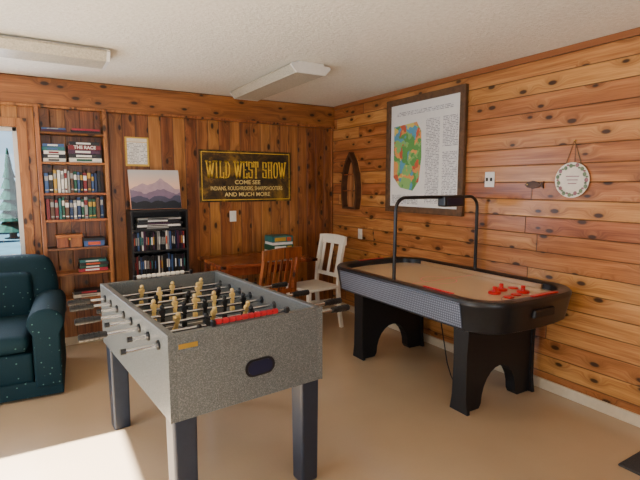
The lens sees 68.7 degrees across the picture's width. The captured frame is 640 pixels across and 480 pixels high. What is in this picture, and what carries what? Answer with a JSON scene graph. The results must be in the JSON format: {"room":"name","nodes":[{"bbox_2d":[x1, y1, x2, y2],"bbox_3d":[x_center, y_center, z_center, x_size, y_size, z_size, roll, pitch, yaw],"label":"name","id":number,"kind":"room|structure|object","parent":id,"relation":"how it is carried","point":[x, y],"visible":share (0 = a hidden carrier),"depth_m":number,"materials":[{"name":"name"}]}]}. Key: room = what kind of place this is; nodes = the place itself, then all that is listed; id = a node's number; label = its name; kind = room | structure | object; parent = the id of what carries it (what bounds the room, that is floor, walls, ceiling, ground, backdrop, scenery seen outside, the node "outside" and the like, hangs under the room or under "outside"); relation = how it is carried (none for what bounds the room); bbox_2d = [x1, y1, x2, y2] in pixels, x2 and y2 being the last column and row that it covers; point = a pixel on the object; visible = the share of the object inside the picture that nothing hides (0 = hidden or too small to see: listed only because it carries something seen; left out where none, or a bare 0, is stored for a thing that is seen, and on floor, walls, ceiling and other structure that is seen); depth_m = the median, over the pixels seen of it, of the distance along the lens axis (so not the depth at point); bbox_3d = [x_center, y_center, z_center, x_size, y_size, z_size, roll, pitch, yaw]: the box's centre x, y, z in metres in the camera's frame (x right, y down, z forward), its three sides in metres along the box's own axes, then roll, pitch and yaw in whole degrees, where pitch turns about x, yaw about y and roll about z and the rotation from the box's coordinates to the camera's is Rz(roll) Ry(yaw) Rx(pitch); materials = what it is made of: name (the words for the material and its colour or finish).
{"room":"game room","nodes":[
{"label":"game room","id":0,"kind":"room"},
{"bbox_2d":[0,105,330,337],"bbox_3d":[-2.103,-0.239,4.433,5.400,2.400,0.120,-4,8,-31],"label":"wall","id":1,"kind":"structure","parent":0,"point":[174,143],"depth_m":4.80,"materials":[{"name":"brown wood"}]},
{"bbox_2d":[0,117,35,254],"bbox_3d":[-3.173,-0.361,3.719,1.500,1.280,0.095,-4,8,-31],"label":"window","id":2,"kind":"structure","parent":1,"relation":"in","point":[17,126],"depth_m":4.04,"materials":[{"name":"brown wood"}]},
{"bbox_2d":[33,105,114,301],"bbox_3d":[-2.189,-0.297,4.200,0.550,1.710,0.170,-4,8,-31],"label":"bookcase","id":3,"kind":"object","parent":1,"relation":"attached to","point":[109,245],"visible":0.73,"depth_m":4.17,"materials":[{"name":"brown wood"}]},
{"bbox_2d":[43,173,48,192],"bbox_3d":[-2.371,-0.493,4.056,0.032,0.168,0.121,-4,8,-31],"label":"book","id":4,"kind":"object","parent":3,"relation":"on","point":[46,181],"visible":0.98,"depth_m":4.00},
{"bbox_2d":[45,199,50,219],"bbox_3d":[-2.376,-0.269,4.088,0.030,0.179,0.121,-4,8,-31],"label":"book","id":5,"kind":"object","parent":3,"relation":"on","point":[47,201],"visible":0.98,"depth_m":4.04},
{"bbox_2d":[48,172,53,192],"bbox_3d":[-2.347,-0.500,4.080,0.034,0.176,0.121,-4,8,-31],"label":"book","id":6,"kind":"object","parent":3,"relation":"on","point":[50,174],"visible":0.94,"depth_m":4.03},
{"bbox_2d":[50,199,54,219],"bbox_3d":[-2.345,-0.269,4.100,0.032,0.177,0.121,-4,8,-31],"label":"book","id":7,"kind":"object","parent":3,"relation":"on","point":[52,208],"visible":0.95,"depth_m":4.05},
{"bbox_2d":[41,129,66,131],"bbox_3d":[-2.304,-0.941,4.049,0.190,0.018,0.130,-4,8,-31],"label":"book","id":8,"kind":"object","parent":3,"relation":"on","point":[55,130],"visible":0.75,"depth_m":4.00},
{"bbox_2d":[41,127,64,129],"bbox_3d":[-2.307,-0.958,4.048,0.180,0.014,0.131,-4,8,-31],"label":"book","id":9,"kind":"object","parent":8,"relation":"on","point":[41,127],"visible":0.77,"depth_m":3.99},
{"bbox_2d":[43,158,65,161],"bbox_3d":[-2.313,-0.694,4.078,0.170,0.030,0.131,-4,8,-30],"label":"book","id":10,"kind":"object","parent":3,"relation":"on","point":[44,159],"visible":0.86,"depth_m":4.02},
{"bbox_2d":[42,154,64,158],"bbox_3d":[-2.316,-0.726,4.071,0.170,0.034,0.131,-4,8,-32],"label":"book","id":11,"kind":"object","parent":10,"relation":"on","point":[44,155],"visible":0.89,"depth_m":4.02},
{"bbox_2d":[43,150,64,153],"bbox_3d":[-2.312,-0.758,4.068,0.160,0.030,0.131,-4,8,-32],"label":"book","id":12,"kind":"object","parent":11,"relation":"on","point":[44,151],"visible":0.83,"depth_m":4.01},
{"bbox_2d":[42,146,64,150],"bbox_3d":[-2.317,-0.789,4.064,0.170,0.032,0.131,-4,8,-31],"label":"book","id":13,"kind":"object","parent":12,"relation":"on","point":[43,147],"visible":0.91,"depth_m":4.01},
{"bbox_2d":[42,143,63,146],"bbox_3d":[-2.313,-0.818,4.057,0.160,0.026,0.131,-4,8,-31],"label":"book","id":14,"kind":"object","parent":13,"relation":"on","point":[43,144],"visible":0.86,"depth_m":4.00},
{"bbox_2d":[52,170,57,192],"bbox_3d":[-2.314,-0.510,4.087,0.028,0.195,0.121,-4,8,-31],"label":"book","id":15,"kind":"object","parent":3,"relation":"on","point":[53,171],"visible":0.96,"depth_m":4.04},
{"bbox_2d":[54,200,58,219],"bbox_3d":[-2.322,-0.269,4.123,0.030,0.171,0.121,-4,8,-31],"label":"book","id":16,"kind":"object","parent":3,"relation":"on","point":[56,206],"visible":0.92,"depth_m":4.07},
{"bbox_2d":[56,170,60,192],"bbox_3d":[-2.293,-0.513,4.106,0.027,0.196,0.121,-4,8,-31],"label":"book","id":17,"kind":"object","parent":3,"relation":"on","point":[57,171],"visible":0.92,"depth_m":4.05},
{"bbox_2d":[58,198,62,219],"bbox_3d":[-2.293,-0.276,4.128,0.024,0.183,0.120,-4,8,-31],"label":"book","id":18,"kind":"object","parent":3,"relation":"on","point":[59,200],"visible":0.89,"depth_m":4.08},
{"bbox_2d":[60,171,64,192],"bbox_3d":[-2.269,-0.511,4.120,0.026,0.189,0.121,-4,8,-31],"label":"book","id":19,"kind":"object","parent":3,"relation":"on","point":[61,172],"visible":0.9,"depth_m":4.07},
{"bbox_2d":[61,197,65,218],"bbox_3d":[-2.275,-0.283,4.144,0.023,0.194,0.121,-4,8,-31],"label":"book","id":20,"kind":"object","parent":3,"relation":"on","point":[62,198],"visible":0.9,"depth_m":4.09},
{"bbox_2d":[63,169,67,192],"bbox_3d":[-2.248,-0.519,4.131,0.022,0.203,0.121,-4,8,-31],"label":"book","id":21,"kind":"object","parent":3,"relation":"on","point":[64,170],"visible":0.93,"depth_m":4.08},
{"bbox_2d":[64,200,69,218],"bbox_3d":[-2.248,-0.272,4.157,0.033,0.170,0.121,-4,8,-31],"label":"book","id":22,"kind":"object","parent":3,"relation":"on","point":[67,211],"visible":0.92,"depth_m":4.11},
{"bbox_2d":[55,233,82,247],"bbox_3d":[-2.244,0.003,4.191,0.208,0.115,0.132,-4,8,-31],"label":"wooden box","id":23,"kind":"object","parent":3,"relation":"on","point":[66,240],"visible":1,"depth_m":4.14,"materials":[{"name":"brown wood"}]},
{"bbox_2d":[67,171,70,192],"bbox_3d":[-2.231,-0.516,4.149,0.022,0.191,0.121,-4,8,-31],"label":"book","id":24,"kind":"object","parent":3,"relation":"on","point":[68,172],"visible":0.88,"depth_m":4.10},
{"bbox_2d":[69,170,73,192],"bbox_3d":[-2.206,-0.521,4.155,0.025,0.200,0.121,-4,8,-31],"label":"book","id":25,"kind":"object","parent":3,"relation":"on","point":[71,171],"visible":0.93,"depth_m":4.10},
{"bbox_2d":[69,200,73,218],"bbox_3d":[-2.224,-0.275,4.180,0.030,0.169,0.121,-4,8,-31],"label":"book","id":26,"kind":"object","parent":3,"relation":"on","point":[70,201],"visible":0.93,"depth_m":4.13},
{"bbox_2d":[73,172,77,192],"bbox_3d":[-2.183,-0.515,4.168,0.026,0.185,0.121,-4,8,-31],"label":"book","id":27,"kind":"object","parent":3,"relation":"on","point":[74,173],"visible":0.87,"depth_m":4.12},
{"bbox_2d":[73,200,77,218],"bbox_3d":[-2.194,-0.275,4.188,0.028,0.168,0.121,-4,8,-31],"label":"book","id":28,"kind":"object","parent":3,"relation":"on","point":[74,201],"visible":0.93,"depth_m":4.14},
{"bbox_2d":[75,197,81,218],"bbox_3d":[-2.168,-0.288,4.203,0.032,0.190,0.121,-4,8,-31],"label":"book","id":29,"kind":"object","parent":3,"relation":"on","point":[78,199],"visible":0.9,"depth_m":4.15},
{"bbox_2d":[76,172,80,192],"bbox_3d":[-2.166,-0.515,4.188,0.023,0.181,0.121,-4,8,-31],"label":"book","id":30,"kind":"object","parent":3,"relation":"on","point":[78,173],"visible":0.87,"depth_m":4.14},
{"bbox_2d":[79,172,83,192],"bbox_3d":[-2.142,-0.516,4.194,0.022,0.181,0.121,-4,8,-31],"label":"book","id":31,"kind":"object","parent":3,"relation":"on","point":[81,174],"visible":0.89,"depth_m":4.14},
{"bbox_2d":[81,199,84,218],"bbox_3d":[-2.147,-0.283,4.224,0.024,0.176,0.121,-4,8,-31],"label":"book","id":32,"kind":"object","parent":3,"relation":"on","point":[82,200],"visible":0.86,"depth_m":4.17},
{"bbox_2d":[68,158,101,162],"bbox_3d":[-2.107,-0.712,4.197,0.260,0.038,0.131,-4,8,-31],"label":"book","id":33,"kind":"object","parent":3,"relation":"on","point":[90,160],"visible":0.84,"depth_m":4.15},
{"bbox_2d":[68,154,100,157],"bbox_3d":[-2.109,-0.748,4.193,0.260,0.034,0.131,-4,8,-31],"label":"book","id":34,"kind":"object","parent":33,"relation":"on","point":[69,155],"visible":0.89,"depth_m":4.13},
{"bbox_2d":[67,149,99,154],"bbox_3d":[-2.113,-0.783,4.184,0.250,0.036,0.131,-4,8,-30],"label":"book","id":35,"kind":"object","parent":34,"relation":"on","point":[97,152],"visible":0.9,"depth_m":4.13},
{"bbox_2d":[67,145,100,150],"bbox_3d":[-2.108,-0.821,4.185,0.260,0.040,0.131,-4,8,-31],"label":"book","id":36,"kind":"object","parent":35,"relation":"on","point":[72,147],"visible":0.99,"depth_m":4.13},
{"bbox_2d":[68,141,98,145],"bbox_3d":[-2.109,-0.856,4.181,0.240,0.030,0.131,-4,8,-31],"label":"book","id":37,"kind":"object","parent":36,"relation":"on","point":[69,142],"visible":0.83,"depth_m":4.13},
{"bbox_2d":[82,173,87,192],"bbox_3d":[-2.118,-0.515,4.210,0.033,0.176,0.121,-4,8,-31],"label":"book","id":38,"kind":"object","parent":3,"relation":"on","point":[85,189],"visible":0.87,"depth_m":4.16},
{"bbox_2d":[70,130,99,133],"bbox_3d":[-2.097,-0.957,4.177,0.230,0.020,0.130,-4,8,-30],"label":"book","id":39,"kind":"object","parent":3,"relation":"on","point":[75,131],"visible":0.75,"depth_m":4.12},
{"bbox_2d":[71,128,99,131],"bbox_3d":[-2.092,-0.976,4.174,0.220,0.016,0.130,-4,8,-30],"label":"book","id":40,"kind":"object","parent":39,"relation":"on","point":[72,128],"visible":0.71,"depth_m":4.12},
{"bbox_2d":[82,197,88,218],"bbox_3d":[-2.124,-0.294,4.239,0.032,0.194,0.121,-4,8,-31],"label":"book","id":41,"kind":"object","parent":3,"relation":"on","point":[84,198],"visible":0.9,"depth_m":4.19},
{"bbox_2d":[72,292,100,297],"bbox_3d":[-2.129,0.495,4.331,0.280,0.030,0.131,-4,8,-32],"label":"book","id":42,"kind":"object","parent":3,"relation":"on","point":[98,293],"visible":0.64,"depth_m":4.26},
{"bbox_2d":[73,286,99,294],"bbox_3d":[-2.129,0.466,4.325,0.260,0.030,0.131,-4,8,-32],"label":"book","id":43,"kind":"object","parent":42,"relation":"on","point":[79,291],"visible":0.71,"depth_m":4.28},
{"bbox_2d":[85,170,91,192],"bbox_3d":[-2.089,-0.530,4.223,0.031,0.203,0.121,-4,8,-31],"label":"book","id":44,"kind":"object","parent":3,"relation":"on","point":[88,172],"visible":0.9,"depth_m":4.17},
{"bbox_2d":[88,199,92,218],"bbox_3d":[-2.091,-0.286,4.250,0.033,0.176,0.121,-4,8,-31],"label":"book","id":45,"kind":"object","parent":3,"relation":"on","point":[90,210],"visible":0.87,"depth_m":4.20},
{"bbox_2d":[78,267,107,271],"bbox_3d":[-2.098,0.262,4.321,0.240,0.030,0.131,-4,8,-32],"label":"book","id":46,"kind":"object","parent":3,"relation":"on","point":[97,268],"visible":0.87,"depth_m":4.26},
{"bbox_2d":[78,264,107,268],"bbox_3d":[-2.097,0.235,4.320,0.230,0.024,0.131,-4,8,-32],"label":"book","id":47,"kind":"object","parent":46,"relation":"on","point":[102,265],"visible":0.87,"depth_m":4.26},
{"bbox_2d":[79,259,108,265],"bbox_3d":[-2.088,0.207,4.318,0.240,0.030,0.131,-4,8,-30],"label":"book","id":48,"kind":"object","parent":47,"relation":"on","point":[106,261],"visible":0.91,"depth_m":4.26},
{"bbox_2d":[79,257,105,262],"bbox_3d":[-2.095,0.182,4.309,0.220,0.022,0.131,-4,8,-30],"label":"book","id":49,"kind":"object","parent":48,"relation":"on","point":[95,259],"visible":1,"depth_m":4.27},
{"bbox_2d":[91,174,94,192],"bbox_3d":[-2.069,-0.514,4.246,0.023,0.166,0.121,-4,8,-31],"label":"book","id":50,"kind":"object","parent":3,"relation":"on","point":[92,175],"visible":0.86,"depth_m":4.20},
{"bbox_2d":[82,236,104,246],"bbox_3d":[-2.078,0.011,4.295,0.174,0.075,0.126,-4,8,-31],"label":"game box","id":51,"kind":"object","parent":3,"relation":"on","point":[95,240],"visible":0.97,"depth_m":4.25,"materials":[{"name":"cardboard"}]},
{"bbox_2d":[92,199,96,217],"bbox_3d":[-2.064,-0.288,4.267,0.029,0.175,0.121,-4,8,-31],"label":"book","id":52,"kind":"object","parent":3,"relation":"on","point":[93,200],"visible":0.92,"depth_m":4.22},
{"bbox_2d":[93,173,97,192],"bbox_3d":[-2.046,-0.518,4.256,0.025,0.171,0.120,-4,8,-31],"label":"book","id":53,"kind":"object","parent":3,"relation":"on","point":[95,174],"visible":0.84,"depth_m":4.21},
{"bbox_2d":[94,197,100,217],"bbox_3d":[-2.038,-0.296,4.283,0.032,0.187,0.120,-4,8,-31],"label":"book","id":54,"kind":"object","parent":3,"relation":"on","point":[98,215],"visible":0.86,"depth_m":4.23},
{"bbox_2d":[95,171,100,192],"bbox_3d":[-2.022,-0.531,4.269,0.029,0.193,0.120,-4,8,-31],"label":"book","id":55,"kind":"object","parent":3,"relation":"on","point":[97,172],"visible":0.86,"depth_m":4.22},
{"bbox_2d":[98,196,103,217],"bbox_3d":[-2.014,-0.302,4.304,0.028,0.195,0.121,-4,8,-31],"label":"book","id":56,"kind":"object","parent":3,"relation":"on","point":[101,197],"visible":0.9,"depth_m":4.25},
{"bbox_2d":[124,137,148,165],"bbox_3d":[-1.757,-0.848,4.496,0.216,0.275,0.010,-4,8,-31],"label":"notice","id":57,"kind":"object","parent":1,"relation":"attached to","point":[136,148],"visible":1,"depth_m":4.49,"materials":[{"name":"paper"}]},
{"bbox_2d":[0,73,333,126],"bbox_3d":[-2.103,-1.302,4.210,5.299,0.234,0.045,-4,8,-31],"label":"ceiling beam","id":58,"kind":"structure","parent":1,"relation":"attached to","point":[15,88],"depth_m":4.47,"materials":[{"name":"brown wood"}]},
{"bbox_2d":[0,101,334,128],"bbox_3d":[-2.099,-1.175,4.219,5.299,0.020,0.060,-4,8,-31],"label":"trim","id":59,"kind":"structure","parent":1,"relation":"attached to","point":[1,103],"depth_m":4.51,"materials":[{"name":"brown wood"}]},
{"bbox_2d":[65,298,330,345],"bbox_3d":[-2.118,0.926,4.479,5.280,0.075,0.018,-4,8,-31],"label":"baseboard","id":60,"kind":"structure","parent":1,"relation":"attached to","point":[69,340],"depth_m":4.37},
{"bbox_2d":[230,211,235,221],"bbox_3d":[-0.939,-0.257,5.061,0.075,0.115,0.018,-4,8,-31],"label":"light switch","id":61,"kind":"object","parent":1,"relation":"attached to","point":[232,213],"visible":1,"depth_m":5.06,"materials":[{"name":"white plastic"}]},
{"bbox_2d":[198,149,290,202],"bbox_3d":[-0.792,-0.692,5.096,1.060,0.545,0.024,-4,8,-31],"label":"sign","id":62,"kind":"object","parent":1,"relation":"attached to","point":[224,175],"visible":1,"depth_m":5.06,"materials":[{"name":"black metal"}]},
{"bbox_2d":[331,129,332,298],"bbox_3d":[0.146,-0.262,5.724,0.022,2.145,0.020,-4,8,-31],"label":"trim","id":63,"kind":"structure","parent":1,"relation":"attached to","point":[331,129],"depth_m":5.69,"materials":[{"name":"brown wood"}]},
{"bbox_2d":[0,305,639,479],"bbox_3d":[-0.400,1.341,1.702,5.500,0.100,6.800,-4,8,-31],"label":"floor","id":64,"kind":"structure","parent":0,"point":[388,415],"depth_m":2.85,"materials":[{"name":"carpet"}]},
{"bbox_2d":[0,254,65,402],"bbox_3d":[-2.417,0.621,3.464,0.949,0.919,0.930,-3,8,-27],"label":"armchair","id":65,"kind":"object","parent":64,"relation":"on","point":[32,302],"visible":1,"depth_m":3.28,"materials":[{"name":"teal fabric"}]},
{"bbox_2d":[0,314,31,355],"bbox_3d":[-2.362,0.690,3.365,0.510,0.135,0.690,-3,8,-27],"label":"seat cushion","id":66,"kind":"object","parent":65,"relation":"on","point":[15,339],"depth_m":3.23,"materials":[{"name":"teal fabric"}]},
{"bbox_2d":[0,272,33,316],"bbox_3d":[-2.529,0.448,3.663,0.500,0.381,0.176,-3,8,-27],"label":"cushion","id":67,"kind":"object","parent":65,"relation":"on","point":[16,288],"depth_m":3.66,"materials":[{"name":"teal fabric"}]},
{"bbox_2d":[126,209,189,279],"bbox_3d":[-1.576,0.324,4.595,0.524,1.245,0.254,-4,8,-31],"label":"bookcase","id":68,"kind":"object","parent":64,"relation":"on","point":[131,215],"visible":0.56,"depth_m":4.52,"materials":[{"name":"black laminate"}]},
{"bbox_2d":[135,255,138,274],"bbox_3d":[-1.744,0.240,4.441,0.017,0.177,0.130,-4,8,-31],"label":"case","id":69,"kind":"object","parent":68,"relation":"on","point":[137,266],"visible":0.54,"depth_m":4.39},
{"bbox_2d":[136,232,139,250],"bbox_3d":[-1.728,0.013,4.420,0.018,0.172,0.131,-4,8,-31],"label":"case","id":70,"kind":"object","parent":68,"relation":"on","point":[138,244],"visible":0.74,"depth_m":4.37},
{"bbox_2d":[136,254,140,274],"bbox_3d":[-1.728,0.232,4.451,0.019,0.190,0.131,-4,8,-31],"label":"case","id":71,"kind":"object","parent":68,"relation":"on","point":[138,255],"visible":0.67,"depth_m":4.40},
{"bbox_2d":[138,232,141,250],"bbox_3d":[-1.710,0.007,4.426,0.018,0.182,0.131,-4,8,-31],"label":"case","id":72,"kind":"object","parent":68,"relation":"on","point":[140,241],"visible":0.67,"depth_m":4.37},
{"bbox_2d":[140,255,144,274],"bbox_3d":[-1.700,0.235,4.470,0.018,0.178,0.131,-4,8,-31],"label":"case","id":73,"kind":"object","parent":68,"relation":"on","point":[142,256],"visible":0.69,"depth_m":4.41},
{"bbox_2d":[141,253,146,274],"bbox_3d":[-1.683,0.230,4.475,0.016,0.188,0.131,-4,8,-31],"label":"case","id":74,"kind":"object","parent":68,"relation":"on","point":[144,255],"visible":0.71,"depth_m":4.42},
{"bbox_2d":[143,232,145,250],"bbox_3d":[-1.677,0.005,4.447,0.019,0.181,0.130,-4,8,-31],"label":"case","id":75,"kind":"object","parent":68,"relation":"on","point":[144,233],"visible":0.59,"depth_m":4.39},
{"bbox_2d":[127,170,181,209],"bbox_3d":[-1.588,-0.485,4.511,0.470,0.377,0.114,-4,8,-31],"label":"picture","id":76,"kind":"object","parent":68,"relation":"on","point":[148,189],"visible":1,"depth_m":4.50,"materials":[{"name":"paint"}]},
{"bbox_2d":[154,232,156,249],"bbox_3d":[-1.591,0.006,4.500,0.018,0.167,0.130,-4,8,-31],"label":"case","id":77,"kind":"object","parent":68,"relation":"on","point":[155,233],"visible":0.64,"depth_m":4.44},
{"bbox_2d":[134,225,181,229],"bbox_3d":[-1.561,-0.124,4.510,0.420,0.022,0.131,-4,8,-32],"label":"book","id":78,"kind":"object","parent":68,"relation":"on","point":[160,227],"visible":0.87,"depth_m":4.45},
{"bbox_2d":[134,224,180,227],"bbox_3d":[-1.561,-0.144,4.503,0.400,0.020,0.131,-4,8,-32],"label":"book","id":79,"kind":"object","parent":78,"relation":"on","point":[157,225],"visible":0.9,"depth_m":4.44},
{"bbox_2d":[135,221,182,224],"bbox_3d":[-1.550,-0.166,4.507,0.420,0.022,0.131,-4,8,-31],"label":"book","id":80,"kind":"object","parent":79,"relation":"on","point":[173,222],"visible":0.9,"depth_m":4.44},
{"bbox_2d":[136,219,179,222],"bbox_3d":[-1.560,-0.189,4.503,0.380,0.024,0.131,-4,8,-30],"label":"book","id":81,"kind":"object","parent":80,"relation":"on","point":[160,220],"visible":0.86,"depth_m":4.45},
{"bbox_2d":[135,216,180,219],"bbox_3d":[-1.554,-0.210,4.497,0.400,0.018,0.131,-4,8,-31],"label":"book","id":82,"kind":"object","parent":81,"relation":"on","point":[166,217],"visible":1,"depth_m":4.46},
{"bbox_2d":[160,252,164,271],"bbox_3d":[-1.536,0.220,4.562,0.017,0.187,0.130,-4,8,-31],"label":"case","id":83,"kind":"object","parent":68,"relation":"on","point":[161,253],"visible":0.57,"depth_m":4.51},
{"bbox_2d":[167,230,171,248],"bbox_3d":[-1.480,-0.006,4.577,0.019,0.174,0.131,-4,8,-31],"label":"case","id":84,"kind":"object","parent":68,"relation":"on","point":[170,245],"visible":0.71,"depth_m":4.52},
{"bbox_2d":[170,230,173,248],"bbox_3d":[-1.458,-0.009,4.579,0.019,0.179,0.131,-4,8,-31],"label":"case","id":85,"kind":"object","parent":68,"relation":"on","point":[172,237],"visible":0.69,"depth_m":4.53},
{"bbox_2d":[171,251,176,270],"bbox_3d":[-1.440,0.212,4.619,0.015,0.189,0.131,-4,8,-31],"label":"case","id":86,"kind":"object","parent":68,"relation":"on","point":[173,252],"visible":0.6,"depth_m":4.57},
{"bbox_2d":[176,230,178,248],"bbox_3d":[-1.415,-0.011,4.606,0.019,0.176,0.130,-4,8,-31],"label":"case","id":87,"kind":"object","parent":68,"relation":"on","point":[177,231],"visible":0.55,"depth_m":4.55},
{"bbox_2d":[180,251,185,270],"bbox_3d":[-1.369,0.210,4.667,0.018,0.183,0.131,-4,8,-31],"label":"case","id":88,"kind":"object","parent":68,"relation":"on","point":[180,251],"visible":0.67,"depth_m":4.61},
{"bbox_2d":[67,269,349,479],"bbox_3d":[-0.625,0.719,2.608,1.330,0.922,1.231,-5,8,-36],"label":"foosball table","id":89,"kind":"object","parent":64,"relation":"on","point":[200,343],"visible":1,"depth_m":2.19,"materials":[{"name":"grey laminate"}]},
{"bbox_2d":[133,269,192,279],"bbox_3d":[-1.005,0.223,3.011,0.376,0.026,0.024,-5,8,-36],"label":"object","id":90,"kind":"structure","parent":89,"relation":"on","point":[190,271],"depth_m":3.09,"materials":[{"name":"plastic"}]},
{"bbox_2d":[210,306,288,326],"bbox_3d":[-0.302,0.335,2.060,0.376,0.026,0.024,-5,8,-36],"label":"score counter","id":91,"kind":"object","parent":89,"relation":"on","point":[286,309],"depth_m":2.06,"materials":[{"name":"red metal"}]},
{"bbox_2d":[198,252,317,293],"bbox_3d":[-0.641,0.548,4.808,1.010,0.750,0.720,-4,8,-31],"label":"wooden table","id":92,"kind":"object","parent":64,"relation":"on","point":[239,264],"visible":0.36,"depth_m":4.56,"materials":[{"name":"brown wood"}]},
{"bbox_2d":[264,244,292,250],"bbox_3d":[-0.454,0.085,5.161,0.256,0.085,0.208,-4,8,-32],"label":"board game box","id":93,"kind":"object","parent":92,"relation":"on","point":[266,246],"visible":0.37,"depth_m":5.08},
{"bbox_2d":[265,234,292,244],"bbox_3d":[-0.454,-0.005,5.151,0.246,0.095,0.208,-4,8,-30],"label":"board game box","id":94,"kind":"object","parent":93,"relation":"on","point":[275,239],"visible":1,"depth_m":5.08,"materials":[{"name":"cardboard"}]},
{"bbox_2d":[259,246,301,297],"bbox_3d":[-0.479,0.518,4.197,0.520,0.952,0.430,7,9,44],"label":"dining chair","id":95,"kind":"object","parent":64,"relation":"on","point":[277,254],"visible":0.29,"depth_m":4.00,"materials":[{"name":"brown wood"}]},
{"bbox_2d":[286,233,346,327],"bbox_3d":[-0.044,0.432,4.881,0.520,0.962,0.430,-5,8,-37],"label":"dining chair","id":96,"kind":"object","parent":64,"relation":"on","point":[315,285],"visible":0.6,"depth_m":4.90,"materials":[{"name":"white paint"}]},
{"bbox_2d":[337,195,571,415],"bbox_3d":[0.913,0.361,3.602,0.976,1.403,1.773,-4,8,-31],"label":"table","id":97,"kind":"object","parent":64,"relation":"on","point":[491,331],"visible":0.99,"depth_m":3.30,"materials":[{"name":"black plastic"}]},
{"bbox_2d":[488,286,500,294],"bbox_3d":[1.169,0.335,3.133,0.084,0.050,0.084,-4,8,-31],"label":"mallet","id":98,"kind":"object","parent":97,"relation":"on","point":[494,291],"visible":1,"depth_m":3.12,"materials":[{"name":"red plastic"}]},
{"bbox_2d":[497,283,507,291],"bbox_3d":[1.251,0.323,3.229,0.084,0.050,0.084,-4,8,-31],"label":"mallet","id":99,"kind":"object","parent":97,"relation":"on","point":[501,288],"visible":0.86,"depth_m":3.21,"materials":[{"name":"red plastic"}]},
{"bbox_2d":[516,285,529,293],"bbox_3d":[1.373,0.331,3.163,0.084,0.050,0.084,-4,8,-31],"label":"mallet","id":100,"kind":"object","parent":97,"relation":"on","point":[522,290],"visible":0.99,"depth_m":3.15,"materials":[{"name":"red plastic"}]},
{"bbox_2d":[618,451,639,475],"bbox_3d":[2.021,1.218,2.262,0.520,0.012,0.840,-4,8,-31],"label":"door mat","id":101,"kind":"object","parent":64,"relation":"on","point":[632,463],"visible":1,"depth_m":2.48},
{"bbox_2d":[0,0,639,106],"bbox_3d":[-0.400,-1.142,1.410,5.500,0.100,6.800,-4,8,-31],"label":"ceiling","id":102,"kind":"structure","parent":0,"point":[370,48],"depth_m":2.92,"materials":[{"name":"paint"}]},
{"bbox_2d":[0,34,109,68],"bbox_3d":[-2.054,-1.230,2.956,1.300,0.086,0.346,-4,8,-31],"label":"ceiling light","id":103,"kind":"object","parent":102,"relation":"attached to","point":[13,47],"visible":1,"depth_m":3.04,"materials":[{"name":"white plastic"}]},
{"bbox_2d":[230,60,330,100],"bbox_3d":[-0.397,-1.361,4.073,0.346,0.086,1.280,-4,8,-31],"label":"ceiling light","id":104,"kind":"object","parent":102,"relation":"attached to","point":[294,74],"visible":1,"depth_m":3.81,"materials":[{"name":"white plastic"}]},
{"bbox_2d":[333,35,639,414],"bbox_3d":[1.916,-0.065,2.954,0.120,2.400,6.600,-4,8,-31],"label":"wall","id":105,"kind":"structure","parent":0,"point":[525,120],"depth_m":3.30,"materials":[{"name":"brown wood"}]},
{"bbox_2d":[341,152,361,209],"bbox_3d":[0.353,-0.668,5.279,0.075,0.635,0.304,-4,8,-31],"label":"wall shelf","id":106,"kind":"object","parent":105,"relation":"attached to","point":[351,183],"visible":1,"depth_m":5.29,"materials":[{"name":"brown wood"}]},
{"bbox_2d":[358,229,361,238],"bbox_3d":[0.446,-0.068,5.252,0.018,0.115,0.075,-4,8,-31],"label":"light switch","id":107,"kind":"object","parent":105,"relation":"attached to","point":[359,230],"visible":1,"depth_m":5.25,"materials":[{"name":"white plastic"}]},
{"bbox_2d":[385,83,468,216],"bbox_3d":[0.944,-0.789,4.319,0.040,1.090,1.010,-4,8,-31],"label":"framed map","id":108,"kind":"object","parent":105,"relation":"attached to","point":[426,133],"visible":0.98,"depth_m":4.26,"materials":[{"name":"white paper"}]},
{"bbox_2d":[394,122,420,190],"bbox_3d":[0.837,-0.795,4.494,0.001,0.640,0.390,-4,8,-31],"label":"print","id":109,"kind":"object","parent":108,"relation":"attached to","point":[407,138],"depth_m":4.49},
{"bbox_2d":[334,27,639,109],"bbox_3d":[1.871,-1.227,2.755,0.020,0.044,6.540,-4,8,-31],"label":"trim","id":110,"kind":"structure","parent":105,"relation":"attached to","point":[634,32],"depth_m":3.47,"materials":[{"name":"brown wood"}]},
{"bbox_2d":[334,302,639,427],"bbox_3d":[1.862,1.095,3.046,0.018,0.075,6.580,-4,8,-31],"label":"baseboard","id":111,"kind":"structure","parent":105,"relation":"attached to","point":[627,416],"depth_m":3.23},
{"bbox_2d":[485,172,494,186],"bbox_3d":[1.344,-0.480,3.717,0.018,0.120,0.090,-4,8,-31],"label":"light switch","id":112,"kind":"object","parent":105,"relation":"attached to","point":[489,176],"visible":1,"depth_m":3.71,"materials":[{"name":"white plastic"}]},
{"bbox_2d":[525,181,543,188],"bbox_3d":[1.549,-0.400,3.388,0.018,0.056,0.150,-4,8,-31],"label":"fish ornament","id":113,"kind":"object","parent":105,"relation":"attached to","point":[532,184],"visible":1,"depth_m":3.38,"materials":[{"name":"brown wood"}]},
{"bbox_2d":[555,140,589,197],"bbox_3d":[1.694,-0.476,3.135,0.019,0.385,0.236,-4,8,-31],"label":"plate","id":114,"kind":"object","parent":105,"relation":"attached to","point":[572,179],"visible":1,"depth_m":3.14,"materials":[{"name":"ceramic"}]},
{"label":"outside","id":115,"kind":"structure","parent":0,"visible":0},
{"bbox_2d":[0,211,20,254],"bbox_3d":[-14.668,-0.671,20.540,50.000,0.100,39.400,-4,8,-31],"label":"ground","id":116,"kind":"structure","parent":115,"point":[8,245],"depth_m":13.31,"materials":[{"name":"snow"}]},
{"bbox_2d":[0,148,18,237],"bbox_3d":[-9.808,-1.476,14.819,1.053,2.835,1.080,-4,8,-31],"label":"spruce tree","id":117,"kind":"object","parent":116,"relation":"on","point":[9,216],"visible":0.9,"depth_m":14.63,"materials":[{"name":"plant"}]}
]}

